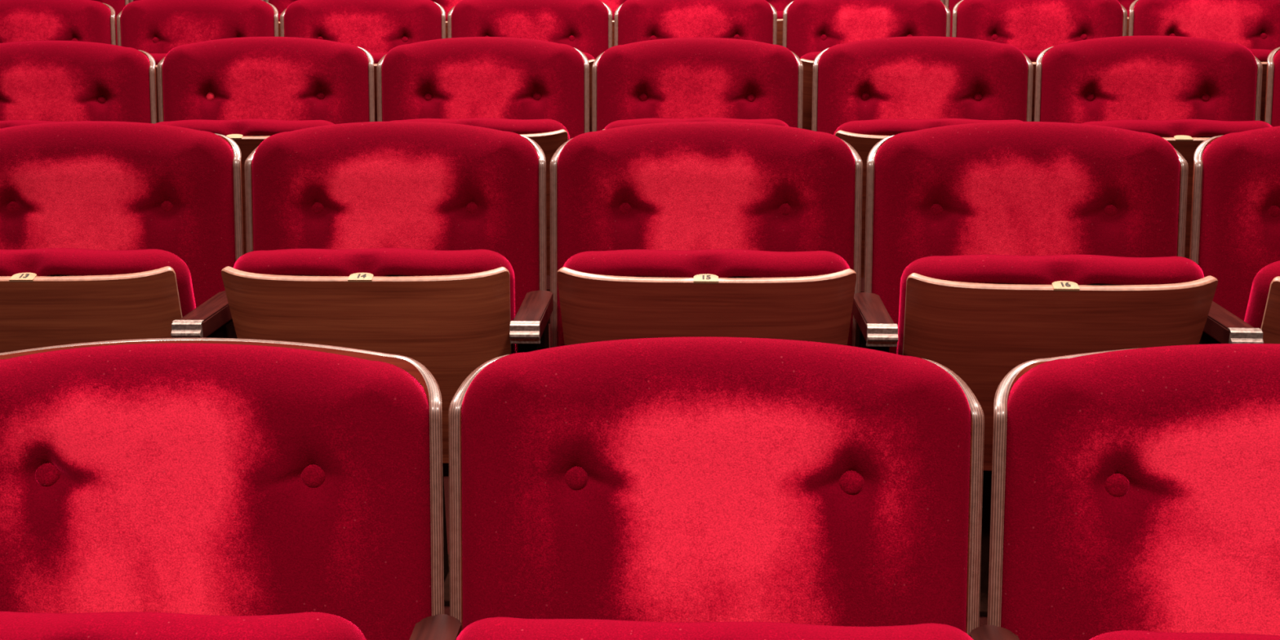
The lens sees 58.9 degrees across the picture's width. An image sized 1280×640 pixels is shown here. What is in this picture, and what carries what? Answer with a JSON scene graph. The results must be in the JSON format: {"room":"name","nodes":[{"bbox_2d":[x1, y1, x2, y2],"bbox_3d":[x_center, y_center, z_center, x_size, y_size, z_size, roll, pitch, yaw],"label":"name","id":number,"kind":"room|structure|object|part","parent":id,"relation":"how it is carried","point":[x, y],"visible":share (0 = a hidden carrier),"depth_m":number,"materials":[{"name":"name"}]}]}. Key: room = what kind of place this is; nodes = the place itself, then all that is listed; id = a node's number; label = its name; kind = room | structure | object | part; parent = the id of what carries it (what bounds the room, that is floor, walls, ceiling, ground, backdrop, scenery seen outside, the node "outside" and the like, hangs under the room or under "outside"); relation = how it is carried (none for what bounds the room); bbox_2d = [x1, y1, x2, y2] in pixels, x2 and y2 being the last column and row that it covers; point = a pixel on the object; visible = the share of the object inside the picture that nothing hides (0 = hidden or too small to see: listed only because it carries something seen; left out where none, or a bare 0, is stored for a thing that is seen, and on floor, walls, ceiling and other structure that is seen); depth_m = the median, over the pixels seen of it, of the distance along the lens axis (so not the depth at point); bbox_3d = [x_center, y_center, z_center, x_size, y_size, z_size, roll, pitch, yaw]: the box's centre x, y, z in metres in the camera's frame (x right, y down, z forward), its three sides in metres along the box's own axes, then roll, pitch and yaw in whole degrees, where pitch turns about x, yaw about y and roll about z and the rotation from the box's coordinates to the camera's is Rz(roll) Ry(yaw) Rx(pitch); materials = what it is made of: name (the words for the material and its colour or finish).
{"room":"auditorium","nodes":[
{"label":"auditorium","id":0,"kind":"room"},
{"bbox_2d":[442,275,987,626],"bbox_3d":[0.145,0.731,1.167,10.168,0.464,12.370,0,16,0],"label":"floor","id":1,"kind":"structure","parent":0,"point":[983,620],"depth_m":2.69,"materials":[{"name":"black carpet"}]},
{"bbox_2d":[0,0,116,44],"bbox_3d":[-2.042,-0.624,3.835,0.552,0.913,0.376,0,16,-1],"label":"seat","id":2,"kind":"object","parent":1,"relation":"on","point":[20,20],"visible":0.18,"depth_m":3.80,"materials":[{"name":"red fabric"}]},
{"bbox_2d":[0,40,157,128],"bbox_3d":[-1.531,-0.255,2.955,0.554,0.912,0.376,0,16,0],"label":"seat","id":3,"kind":"object","parent":1,"relation":"on","point":[42,82],"visible":0.18,"depth_m":2.92,"materials":[{"name":"red fabric"}]},
{"bbox_2d":[0,120,79,128],"bbox_3d":[-1.531,-0.323,2.852,0.480,0.389,0.090,0,34,0],"label":"seat cushion","id":4,"kind":"object","parent":3,"relation":"on","point":[3,124],"depth_m":2.73,"materials":[{"name":"red fabric"}]},
{"bbox_2d":[92,0,128,45],"bbox_3d":[-2.396,-0.988,4.716,0.553,0.911,0.376,-1,16,-1],"label":"seat","id":5,"kind":"object","parent":1,"relation":"on","point":[118,6],"visible":0.02,"depth_m":4.69,"materials":[{"name":"red fabric"}]},
{"bbox_2d":[0,120,244,352],"bbox_3d":[-0.996,0.111,2.076,0.549,0.916,0.376,0,16,1],"label":"seat","id":6,"kind":"object","parent":1,"relation":"on","point":[109,230],"visible":0.59,"depth_m":2.04,"materials":[{"name":"red fabric"}]},
{"bbox_3d":[-1.000,-0.070,1.840,0.039,0.004,0.022,0,34,1],"label":"number plate","id":7,"kind":"part","parent":6,"relation":"part of","materials":[{"name":"gold metal"}]},
{"bbox_3d":[-0.998,0.087,1.951,0.475,0.392,0.054,0,34,1],"label":"seat panel","id":8,"kind":"part","parent":6,"relation":"part of","materials":[{"name":"brown wood"}]},
{"bbox_2d":[0,248,195,317],"bbox_3d":[-0.997,0.044,1.973,0.475,0.389,0.090,0,34,1],"label":"seat cushion","id":9,"kind":"object","parent":6,"relation":"on","point":[146,282],"depth_m":1.85,"materials":[{"name":"red fabric"}]},
{"bbox_2d":[116,0,279,122],"bbox_3d":[-1.488,-0.627,3.837,0.544,0.913,0.376,0,16,0],"label":"seat","id":10,"kind":"object","parent":1,"relation":"on","point":[153,27],"visible":0.15,"depth_m":3.80,"materials":[{"name":"red fabric"}]},
{"bbox_3d":[-1.489,-0.652,3.711,0.471,0.392,0.054,0,34,0],"label":"seat panel","id":11,"kind":"part","parent":10,"relation":"part of","materials":[{"name":"brown wood"}]},
{"bbox_2d":[148,53,167,65],"bbox_3d":[-1.489,-0.695,3.734,0.471,0.389,0.090,0,34,0],"label":"seat cushion","id":12,"kind":"object","parent":10,"relation":"on","point":[157,57],"depth_m":3.61,"materials":[{"name":"red fabric"}]},
{"bbox_2d":[120,0,274,53],"bbox_3d":[-1.489,-0.868,3.835,0.521,0.448,0.142,0,16,0],"label":"cushion","id":13,"kind":"object","parent":10,"relation":"on","point":[149,26],"depth_m":3.80,"materials":[{"name":"red fabric"}]},
{"bbox_2d":[170,290,237,338],"bbox_3d":[-0.730,0.271,2.036,0.048,0.627,0.270,0,16,1],"label":"armrest","id":14,"kind":"object","parent":1,"relation":"on","point":[212,318],"visible":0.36,"depth_m":1.90,"materials":[{"name":"brown wood"}]},
{"bbox_3d":[-0.730,0.283,2.040,0.047,0.600,0.270,0,16,1],"label":"support post","id":15,"kind":"part","parent":14,"relation":"part of","materials":[{"name":"black metal"}]},
{"bbox_2d":[0,337,444,639],"bbox_3d":[-0.483,0.493,1.209,0.552,0.904,0.386,0,16,2],"label":"seat","id":16,"kind":"object","parent":1,"relation":"on","point":[158,488],"visible":1,"depth_m":1.18,"materials":[{"name":"red fabric"}]},
{"bbox_2d":[0,611,366,639],"bbox_3d":[-0.486,0.422,1.103,0.478,0.389,0.090,0,36,2],"label":"seat cushion","id":17,"kind":"object","parent":16,"relation":"on","point":[126,625],"depth_m":0.99,"materials":[{"name":"red fabric"}]},
{"bbox_2d":[155,36,374,253],"bbox_3d":[-0.967,-0.260,2.949,0.563,0.919,0.376,0,16,1],"label":"seat","id":18,"kind":"object","parent":1,"relation":"on","point":[248,91],"visible":0.41,"depth_m":2.91,"materials":[{"name":"red fabric"}]},
{"bbox_3d":[-0.971,-0.439,2.714,0.040,0.004,0.022,0,34,1],"label":"number plate","id":19,"kind":"part","parent":18,"relation":"part of","materials":[{"name":"metal"}]},
{"bbox_2d":[155,118,333,136],"bbox_3d":[-0.968,-0.325,2.847,0.487,0.389,0.090,0,34,1],"label":"seat cushion","id":20,"kind":"object","parent":18,"relation":"on","point":[254,126],"depth_m":2.72,"materials":[{"name":"red fabric"}]},
{"bbox_3d":[-0.969,-0.282,2.824,0.487,0.392,0.054,0,34,1],"label":"seat panel","id":21,"kind":"part","parent":18,"relation":"part of","materials":[{"name":"brown wood"}]},
{"bbox_2d":[162,36,369,124],"bbox_3d":[-0.967,-0.504,2.946,0.539,0.448,0.142,0,16,1],"label":"cushion","id":22,"kind":"object","parent":18,"relation":"on","point":[291,78],"depth_m":2.91,"materials":[{"name":"red fabric"}]},
{"bbox_2d":[265,0,297,36],"bbox_3d":[-1.278,-0.996,4.722,0.553,0.911,0.376,0,16,0],"label":"seat","id":23,"kind":"object","parent":1,"relation":"on","point":[281,5],"visible":0.02,"depth_m":4.69,"materials":[{"name":"red fabric"}]},
{"bbox_3d":[-1.279,-1.022,4.596,0.479,0.392,0.054,0,34,0],"label":"seat panel","id":24,"kind":"part","parent":23,"relation":"part of","materials":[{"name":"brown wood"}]},
{"bbox_2d":[268,0,297,13],"bbox_3d":[-1.279,-1.237,4.719,0.530,0.446,0.141,0,16,0],"label":"cushion","id":25,"kind":"object","parent":23,"relation":"on","point":[281,5],"depth_m":4.69,"materials":[{"name":"red fabric"}]},
{"bbox_2d":[280,0,445,121],"bbox_3d":[-0.931,-0.629,3.831,0.558,0.913,0.376,0,16,1],"label":"seat","id":26,"kind":"object","parent":1,"relation":"on","point":[377,27],"visible":0.16,"depth_m":3.79,"materials":[{"name":"red fabric"}]},
{"bbox_2d":[284,0,441,53],"bbox_3d":[-0.932,-0.870,3.829,0.535,0.448,0.142,0,16,1],"label":"cushion","id":27,"kind":"object","parent":26,"relation":"on","point":[380,26],"depth_m":3.79,"materials":[{"name":"red fabric"}]},
{"bbox_3d":[-0.933,-0.654,3.706,0.483,0.392,0.054,0,34,1],"label":"seat panel","id":28,"kind":"part","parent":26,"relation":"part of","materials":[{"name":"brown wood"}]},
{"bbox_2d":[368,52,386,63],"bbox_3d":[-0.933,-0.697,3.728,0.483,0.389,0.090,0,34,1],"label":"seat cushion","id":29,"kind":"object","parent":26,"relation":"on","point":[377,56],"depth_m":3.60,"materials":[{"name":"red fabric"}]},
{"bbox_2d":[221,121,546,605],"bbox_3d":[-0.442,0.112,2.063,0.547,0.914,0.376,0,16,2],"label":"seat","id":30,"kind":"object","parent":1,"relation":"on","point":[424,242],"visible":0.74,"depth_m":2.02,"materials":[{"name":"red fabric"}]},
{"bbox_3d":[-0.449,-0.069,1.827,0.039,0.004,0.022,0,34,2],"label":"number plate","id":31,"kind":"part","parent":30,"relation":"part of","materials":[{"name":"metal"}]},
{"bbox_3d":[-0.446,0.087,1.938,0.473,0.392,0.054,0,34,2],"label":"seat panel","id":32,"kind":"part","parent":30,"relation":"part of","materials":[{"name":"brown wood"}]},
{"bbox_2d":[233,248,515,354],"bbox_3d":[-0.445,0.045,1.960,0.473,0.389,0.090,0,34,2],"label":"seat cushion","id":33,"kind":"object","parent":30,"relation":"on","point":[479,284],"depth_m":1.84,"materials":[{"name":"red fabric"}]},
{"bbox_2d":[251,121,539,353],"bbox_3d":[-0.442,-0.129,2.061,0.524,0.448,0.142,0,16,2],"label":"cushion","id":34,"kind":"object","parent":30,"relation":"on","point":[423,185],"depth_m":2.03,"materials":[{"name":"red fabric"}]},
{"bbox_2d":[408,613,462,639],"bbox_3d":[-0.207,0.638,1.166,0.048,0.645,0.270,0,16,2],"label":"armrest","id":35,"kind":"object","parent":1,"relation":"on","point":[439,626],"visible":0.97,"depth_m":1.15,"materials":[{"name":"brown wood"}]},
{"bbox_2d":[431,0,462,38],"bbox_3d":[-0.719,-0.997,4.713,0.553,0.911,0.376,0,16,1],"label":"seat","id":36,"kind":"object","parent":1,"relation":"on","point":[447,5],"visible":0.02,"depth_m":4.68,"materials":[{"name":"red fabric"}]},
{"bbox_2d":[431,0,462,12],"bbox_3d":[-0.719,-1.238,4.711,0.530,0.446,0.141,0,16,1],"label":"cushion","id":37,"kind":"object","parent":36,"relation":"on","point":[447,5],"depth_m":4.68,"materials":[{"name":"red fabric"}]},
{"bbox_3d":[-0.722,-1.023,4.587,0.479,0.392,0.054,0,34,1],"label":"seat panel","id":38,"kind":"part","parent":36,"relation":"part of","materials":[{"name":"brown wood"}]},
{"bbox_2d":[376,36,589,275],"bbox_3d":[-0.405,-0.258,2.938,0.549,0.916,0.373,0,16,2],"label":"seat","id":39,"kind":"object","parent":1,"relation":"on","point":[538,91],"visible":0.38,"depth_m":2.90,"materials":[{"name":"red fabric"}]},
{"bbox_2d":[389,117,569,140],"bbox_3d":[-0.408,-0.325,2.835,0.476,0.389,0.090,0,34,2],"label":"seat cushion","id":40,"kind":"object","parent":39,"relation":"on","point":[534,129],"depth_m":2.71,"materials":[{"name":"red fabric"}]},
{"bbox_2d":[382,36,584,139],"bbox_3d":[-0.404,-0.500,2.933,0.526,0.448,0.142,0,16,2],"label":"cushion","id":41,"kind":"object","parent":39,"relation":"on","point":[467,77],"depth_m":2.90,"materials":[{"name":"red fabric"}]},
{"bbox_3d":[-0.409,-0.282,2.812,0.476,0.392,0.054,0,34,2],"label":"seat panel","id":42,"kind":"part","parent":39,"relation":"part of","materials":[{"name":"brown wood"}]},
{"bbox_2d":[447,0,612,132],"bbox_3d":[-0.370,-0.628,3.818,0.554,0.913,0.376,0,16,2],"label":"seat","id":43,"kind":"object","parent":1,"relation":"on","point":[584,25],"visible":0.19,"depth_m":3.78,"materials":[{"name":"red fabric"}]},
{"bbox_2d":[451,0,608,59],"bbox_3d":[-0.369,-0.869,3.816,0.530,0.448,0.142,0,16,2],"label":"cushion","id":44,"kind":"object","parent":43,"relation":"on","point":[582,25],"depth_m":3.78,"materials":[{"name":"red fabric"}]},
{"bbox_2d":[582,52,595,60],"bbox_3d":[-0.373,-0.696,3.715,0.479,0.389,0.090,0,34,2],"label":"seat cushion","id":45,"kind":"object","parent":43,"relation":"on","point":[589,57],"depth_m":3.61,"materials":[{"name":"red fabric"}]},
{"bbox_3d":[-0.374,-0.653,3.692,0.479,0.392,0.054,0,34,2],"label":"seat panel","id":46,"kind":"part","parent":43,"relation":"part of","materials":[{"name":"brown wood"}]},
{"bbox_2d":[509,290,553,352],"bbox_3d":[-0.179,0.272,2.019,0.048,0.627,0.270,0,16,2],"label":"armrest","id":47,"kind":"object","parent":1,"relation":"on","point":[529,329],"visible":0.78,"depth_m":1.86,"materials":[{"name":"brown wood"}]},
{"bbox_3d":[-0.179,0.285,2.023,0.047,0.600,0.270,0,16,2],"label":"support post","id":48,"kind":"part","parent":47,"relation":"part of","materials":[{"name":"metal"}]},
{"bbox_2d":[599,0,626,46],"bbox_3d":[-0.160,-0.995,4.697,0.553,0.911,0.376,0,16,2],"label":"seat","id":49,"kind":"object","parent":1,"relation":"on","point":[613,5],"visible":0.02,"depth_m":4.66,"materials":[{"name":"red fabric"}]},
{"bbox_2d":[599,0,626,10],"bbox_3d":[-0.159,-1.236,4.695,0.530,0.446,0.141,0,16,2],"label":"cushion","id":50,"kind":"object","parent":49,"relation":"on","point":[613,5],"depth_m":4.66,"materials":[{"name":"red fabric"}]},
{"bbox_3d":[-0.165,-1.021,4.571,0.479,0.392,0.054,0,34,2],"label":"seat panel","id":51,"kind":"part","parent":49,"relation":"part of","materials":[{"name":"brown wood"}]},
{"bbox_2d":[611,10,615,20],"bbox_3d":[-0.164,-1.064,4.594,0.479,0.389,0.090,0,34,2],"label":"seat cushion","id":52,"kind":"object","parent":49,"relation":"on","point":[613,11],"depth_m":4.46,"materials":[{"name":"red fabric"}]},
{"bbox_2d":[613,0,777,46],"bbox_3d":[0.183,-0.625,3.796,0.541,0.913,0.376,0,16,3],"label":"seat","id":53,"kind":"object","parent":1,"relation":"on","point":[635,20],"visible":0.11,"depth_m":3.76,"materials":[{"name":"red fabric"}]},
{"bbox_2d":[591,37,803,131],"bbox_3d":[0.144,-0.254,2.917,0.539,0.912,0.373,0,16,3],"label":"seat","id":54,"kind":"object","parent":1,"relation":"on","point":[679,79],"visible":0.28,"depth_m":2.88,"materials":[{"name":"red fabric"}]},
{"bbox_2d":[604,117,788,129],"bbox_3d":[0.140,-0.322,2.814,0.466,0.389,0.090,0,34,3],"label":"seat cushion","id":55,"kind":"object","parent":54,"relation":"on","point":[619,123],"depth_m":2.70,"materials":[{"name":"red fabric"}]},
{"bbox_2d":[550,121,862,347],"bbox_3d":[0.115,0.116,2.042,0.557,0.913,0.376,0,16,3],"label":"seat","id":56,"kind":"object","parent":1,"relation":"on","point":[677,228],"visible":0.66,"depth_m":2.00,"materials":[{"name":"red fabric"}]},
{"bbox_3d":[0.105,-0.066,1.806,0.039,0.004,0.022,0,34,3],"label":"number plate","id":57,"kind":"part","parent":56,"relation":"part of","materials":[{"name":"metal"}]},
{"bbox_2d":[562,248,849,277],"bbox_3d":[0.110,0.048,1.939,0.482,0.389,0.090,0,34,3],"label":"seat cushion","id":58,"kind":"object","parent":56,"relation":"on","point":[633,263],"depth_m":1.82,"materials":[{"name":"red fabric"}]},
{"bbox_3d":[0.109,0.090,1.916,0.482,0.392,0.054,0,34,3],"label":"seat panel","id":59,"kind":"part","parent":56,"relation":"part of","materials":[{"name":"brown wood"}]},
{"bbox_2d":[448,337,984,639],"bbox_3d":[0.074,0.491,1.187,0.552,0.914,0.386,0,16,3],"label":"seat","id":60,"kind":"object","parent":1,"relation":"on","point":[660,488],"visible":1,"depth_m":1.16,"materials":[{"name":"red fabric"}]},
{"bbox_2d":[456,617,973,639],"bbox_3d":[0.070,0.425,1.082,0.478,0.389,0.090,0,36,3],"label":"seat cushion","id":61,"kind":"object","parent":60,"relation":"on","point":[493,628],"depth_m":0.98,"materials":[{"name":"red fabric"}]},
{"bbox_2d":[765,0,794,45],"bbox_3d":[0.398,-0.992,4.673,0.553,0.911,0.376,0,16,3],"label":"seat","id":62,"kind":"object","parent":1,"relation":"on","point":[780,6],"visible":0.02,"depth_m":4.47,"materials":[{"name":"red fabric"}]},
{"bbox_3d":[0.392,-1.018,4.548,0.479,0.392,0.054,0,34,3],"label":"seat panel","id":63,"kind":"part","parent":62,"relation":"part of","materials":[{"name":"brown wood"}]},
{"bbox_2d":[776,10,783,18],"bbox_3d":[0.393,-1.060,4.570,0.479,0.389,0.090,0,34,3],"label":"seat cushion","id":64,"kind":"object","parent":62,"relation":"on","point":[780,13],"depth_m":4.44,"materials":[{"name":"red fabric"}]},
{"bbox_2d":[765,0,794,11],"bbox_3d":[0.400,-1.232,4.671,0.530,0.446,0.141,0,16,3],"label":"cushion","id":65,"kind":"object","parent":62,"relation":"on","point":[779,5],"depth_m":4.63,"materials":[{"name":"red fabric"}]},
{"bbox_2d":[782,0,950,130],"bbox_3d":[0.745,-0.620,3.767,0.548,0.913,0.376,1,16,3],"label":"seat","id":66,"kind":"object","parent":1,"relation":"on","point":[810,27],"visible":0.23,"depth_m":3.73,"materials":[{"name":"red fabric"}]},
{"bbox_3d":[0.738,-0.645,3.642,0.474,0.392,0.054,1,34,3],"label":"seat panel","id":67,"kind":"part","parent":66,"relation":"part of","materials":[{"name":"brown wood"}]},
{"bbox_2d":[800,51,821,60],"bbox_3d":[0.740,-0.688,3.664,0.474,0.389,0.090,1,34,3],"label":"seat cushion","id":68,"kind":"object","parent":66,"relation":"on","point":[811,55],"depth_m":3.57,"materials":[{"name":"red fabric"}]},
{"bbox_2d":[786,0,946,58],"bbox_3d":[0.748,-0.861,3.765,0.525,0.448,0.142,1,16,3],"label":"cushion","id":69,"kind":"object","parent":66,"relation":"on","point":[811,25],"depth_m":3.73,"materials":[{"name":"red fabric"}]},
{"bbox_2d":[851,292,897,352],"bbox_3d":[0.392,0.277,1.994,0.048,0.627,0.270,1,16,3],"label":"armrest","id":70,"kind":"object","parent":1,"relation":"on","point":[876,330],"visible":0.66,"depth_m":1.84,"materials":[{"name":"brown wood"}]},
{"bbox_3d":[0.392,0.289,1.997,0.047,0.600,0.270,1,16,3],"label":"support post","id":71,"kind":"part","parent":70,"relation":"part of","materials":[{"name":"metal"}]},
{"bbox_2d":[811,35,1033,277],"bbox_3d":[0.710,-0.248,2.884,0.550,0.913,0.379,1,16,3],"label":"seat","id":72,"kind":"object","parent":1,"relation":"on","point":[867,92],"visible":0.38,"depth_m":2.85,"materials":[{"name":"red fabric"}]},
{"bbox_3d":[0.703,-0.273,2.759,0.476,0.392,0.054,1,35,3],"label":"seat panel","id":73,"kind":"part","parent":72,"relation":"part of","materials":[{"name":"brown wood"}]},
{"bbox_2d":[817,35,1027,134],"bbox_3d":[0.713,-0.489,2.884,0.527,0.448,0.142,1,16,3],"label":"cushion","id":74,"kind":"object","parent":72,"relation":"on","point":[917,77],"depth_m":2.85,"materials":[{"name":"red fabric"}]},
{"bbox_2d":[833,118,1022,135],"bbox_3d":[0.705,-0.315,2.781,0.476,0.389,0.090,1,35,3],"label":"seat cushion","id":75,"kind":"object","parent":72,"relation":"on","point":[891,126],"depth_m":2.66,"materials":[{"name":"red fabric"}]},
{"bbox_2d":[945,0,961,36],"bbox_3d":[1.513,-0.978,4.603,0.553,0.911,0.376,1,16,4],"label":"seat","id":76,"kind":"object","parent":1,"relation":"on","point":[950,4],"visible":0.02,"depth_m":4.60,"materials":[{"name":"red fabric"}]},
{"bbox_2d":[969,624,1019,639],"bbox_3d":[0.350,0.643,1.141,0.048,0.645,0.270,1,16,3],"label":"armrest","id":77,"kind":"object","parent":1,"relation":"on","point":[986,632],"visible":1,"depth_m":1.13,"materials":[{"name":"brown wood"}]},
{"bbox_2d":[951,0,1127,121],"bbox_3d":[1.303,-0.612,3.730,0.558,0.913,0.376,1,16,4],"label":"seat","id":78,"kind":"object","parent":1,"relation":"on","point":[1033,27],"visible":0.29,"depth_m":3.69,"materials":[{"name":"red fabric"}]},
{"bbox_2d":[1020,49,1044,62],"bbox_3d":[1.296,-0.680,3.627,0.483,0.389,0.090,1,34,4],"label":"seat cushion","id":79,"kind":"object","parent":78,"relation":"on","point":[1032,55],"depth_m":3.51,"materials":[{"name":"red fabric"}]},
{"bbox_3d":[1.294,-0.637,3.605,0.483,0.392,0.054,1,34,4],"label":"seat panel","id":80,"kind":"part","parent":78,"relation":"part of","materials":[{"name":"brown wood"}]},
{"bbox_2d":[955,0,1123,50],"bbox_3d":[1.306,-0.853,3.728,0.535,0.448,0.142,1,16,4],"label":"cushion","id":81,"kind":"object","parent":78,"relation":"on","point":[1023,24],"depth_m":3.69,"materials":[{"name":"red fabric"}]},
{"bbox_2d":[864,121,1217,616],"bbox_3d":[0.674,0.123,2.006,0.554,0.913,0.389,1,16,3],"label":"seat","id":82,"kind":"object","parent":1,"relation":"on","point":[992,249],"visible":0.74,"depth_m":1.97,"materials":[{"name":"red fabric"}]},
{"bbox_2d":[871,121,1180,354],"bbox_3d":[0.677,-0.120,2.010,0.531,0.448,0.142,1,16,3],"label":"cushion","id":83,"kind":"object","parent":82,"relation":"on","point":[997,188],"depth_m":1.98,"materials":[{"name":"red fabric"}]},
{"bbox_2d":[896,254,1204,355],"bbox_3d":[0.669,0.056,1.903,0.480,0.389,0.090,1,36,3],"label":"seat cushion","id":84,"kind":"object","parent":82,"relation":"on","point":[937,291],"depth_m":1.78,"materials":[{"name":"red fabric"}]},
{"bbox_3d":[0.667,0.099,1.881,0.480,0.392,0.054,1,36,3],"label":"seat panel","id":85,"kind":"part","parent":82,"relation":"part of","materials":[{"name":"brown wood"}]},
{"bbox_3d":[0.662,-0.053,1.765,0.039,0.004,0.022,1,36,3],"label":"number plate","id":86,"kind":"part","parent":82,"relation":"part of","materials":[{"name":"gold metal"}]},
{"bbox_2d":[1117,0,1135,35],"bbox_3d":[2.070,-0.967,4.556,0.553,0.911,0.376,1,16,5],"label":"seat","id":87,"kind":"object","parent":1,"relation":"on","point":[1126,3],"visible":0.02,"depth_m":4.54,"materials":[{"name":"red fabric"}]},
{"bbox_2d":[1117,0,1135,9],"bbox_3d":[2.075,-1.208,4.554,0.530,0.446,0.141,1,16,5],"label":"cushion","id":88,"kind":"object","parent":87,"relation":"on","point":[1126,3],"depth_m":4.54,"materials":[{"name":"red fabric"}]},
{"bbox_3d":[2.059,-0.993,4.431,0.479,0.392,0.054,1,34,5],"label":"seat panel","id":89,"kind":"part","parent":87,"relation":"part of","materials":[{"name":"brown wood"}]},
{"bbox_2d":[987,343,1279,639],"bbox_3d":[0.632,0.497,1.157,0.550,0.913,0.386,1,16,3],"label":"seat","id":90,"kind":"object","parent":1,"relation":"on","point":[1135,492],"visible":0.99,"depth_m":1.14,"materials":[{"name":"red fabric"}]},
{"bbox_2d":[1088,630,1279,639],"bbox_3d":[0.626,0.431,1.053,0.476,0.389,0.090,1,36,3],"label":"seat cushion","id":91,"kind":"object","parent":90,"relation":"on","point":[1122,634],"depth_m":0.97,"materials":[{"name":"red fabric"}]},
{"bbox_2d":[1034,35,1271,258],"bbox_3d":[1.264,-0.240,2.846,0.548,0.913,0.382,1,16,4],"label":"seat","id":92,"kind":"object","parent":1,"relation":"on","point":[1186,92],"visible":0.45,"depth_m":2.81,"materials":[{"name":"red fabric"}]},
{"bbox_2d":[1040,35,1257,123],"bbox_3d":[1.267,-0.481,2.846,0.525,0.448,0.142,1,16,4],"label":"cushion","id":93,"kind":"object","parent":92,"relation":"on","point":[1122,77],"depth_m":2.81,"materials":[{"name":"red fabric"}]},
{"bbox_2d":[1080,119,1271,137],"bbox_3d":[1.257,-0.307,2.743,0.475,0.389,0.090,1,35,4],"label":"seat cushion","id":94,"kind":"object","parent":92,"relation":"on","point":[1177,128],"depth_m":2.62,"materials":[{"name":"red fabric"}]},
{"bbox_3d":[1.249,-0.419,2.607,0.039,0.004,0.022,1,35,4],"label":"number plate","id":95,"kind":"part","parent":92,"relation":"part of","materials":[{"name":"metal"}]},
{"bbox_3d":[1.255,-0.264,2.721,0.475,0.392,0.054,1,35,4],"label":"seat panel","id":96,"kind":"part","parent":92,"relation":"part of","materials":[{"name":"brown wood"}]},
{"bbox_2d":[1128,0,1279,121],"bbox_3d":[1.862,-0.603,3.685,0.552,0.913,0.376,1,16,5],"label":"seat","id":97,"kind":"object","parent":1,"relation":"on","point":[1253,24],"visible":0.2,"depth_m":3.65,"materials":[{"name":"red fabric"}]},
{"bbox_2d":[1133,0,1279,49],"bbox_3d":[1.866,-0.844,3.683,0.529,0.448,0.142,1,16,5],"label":"cushion","id":98,"kind":"object","parent":97,"relation":"on","point":[1250,24],"depth_m":3.65,"materials":[{"name":"red fabric"}]},
{"bbox_2d":[1248,48,1273,62],"bbox_3d":[1.854,-0.670,3.583,0.478,0.389,0.090,1,34,5],"label":"seat cushion","id":99,"kind":"object","parent":97,"relation":"on","point":[1262,55],"depth_m":3.45,"materials":[{"name":"red fabric"}]},
{"bbox_3d":[1.851,-0.628,3.560,0.478,0.392,0.054,1,34,5],"label":"seat panel","id":100,"kind":"part","parent":97,"relation":"part of","materials":[{"name":"brown wood"}]},
{"bbox_2d":[1198,301,1263,344],"bbox_3d":[0.951,0.283,1.960,0.048,0.627,0.270,1,16,4],"label":"armrest","id":101,"kind":"object","parent":1,"relation":"on","point":[1221,326],"visible":0.19,"depth_m":1.80,"materials":[{"name":"brown wood"}]},
{"bbox_3d":[0.951,0.296,1.964,0.047,0.600,0.270,1,16,4],"label":"support post","id":102,"kind":"part","parent":101,"relation":"part of","materials":[{"name":"black metal"}]},
{"bbox_2d":[1189,125,1279,343],"bbox_3d":[1.235,0.130,1.969,0.552,0.913,0.387,1,16,4],"label":"seat","id":103,"kind":"object","parent":1,"relation":"on","point":[1235,228],"visible":0.56,"depth_m":1.96,"materials":[{"name":"red fabric"}]},
{"bbox_2d":[1244,260,1279,328],"bbox_3d":[1.228,0.064,1.865,0.478,0.389,0.090,1,36,4],"label":"seat cushion","id":104,"kind":"object","parent":103,"relation":"on","point":[1263,309],"depth_m":1.80,"materials":[{"name":"red fabric"}]},
{"bbox_3d":[1.226,0.107,1.844,0.478,0.392,0.054,1,36,4],"label":"seat panel","id":105,"kind":"part","parent":103,"relation":"part of","materials":[{"name":"brown wood"}]},
{"bbox_2d":[1264,47,1279,126],"bbox_3d":[1.822,-0.230,2.800,0.550,0.913,0.382,1,16,5],"label":"seat","id":106,"kind":"object","parent":1,"relation":"on","point":[1272,109],"visible":0.4,"depth_m":2.80,"materials":[{"name":"red fabric"}]},
{"bbox_2d":[1271,49,1279,126],"bbox_3d":[1.827,-0.472,2.801,0.527,0.448,0.142,1,16,5],"label":"cushion","id":107,"kind":"object","parent":106,"relation":"on","point":[1275,54],"depth_m":2.80,"materials":[{"name":"red fabric"}]}
]}

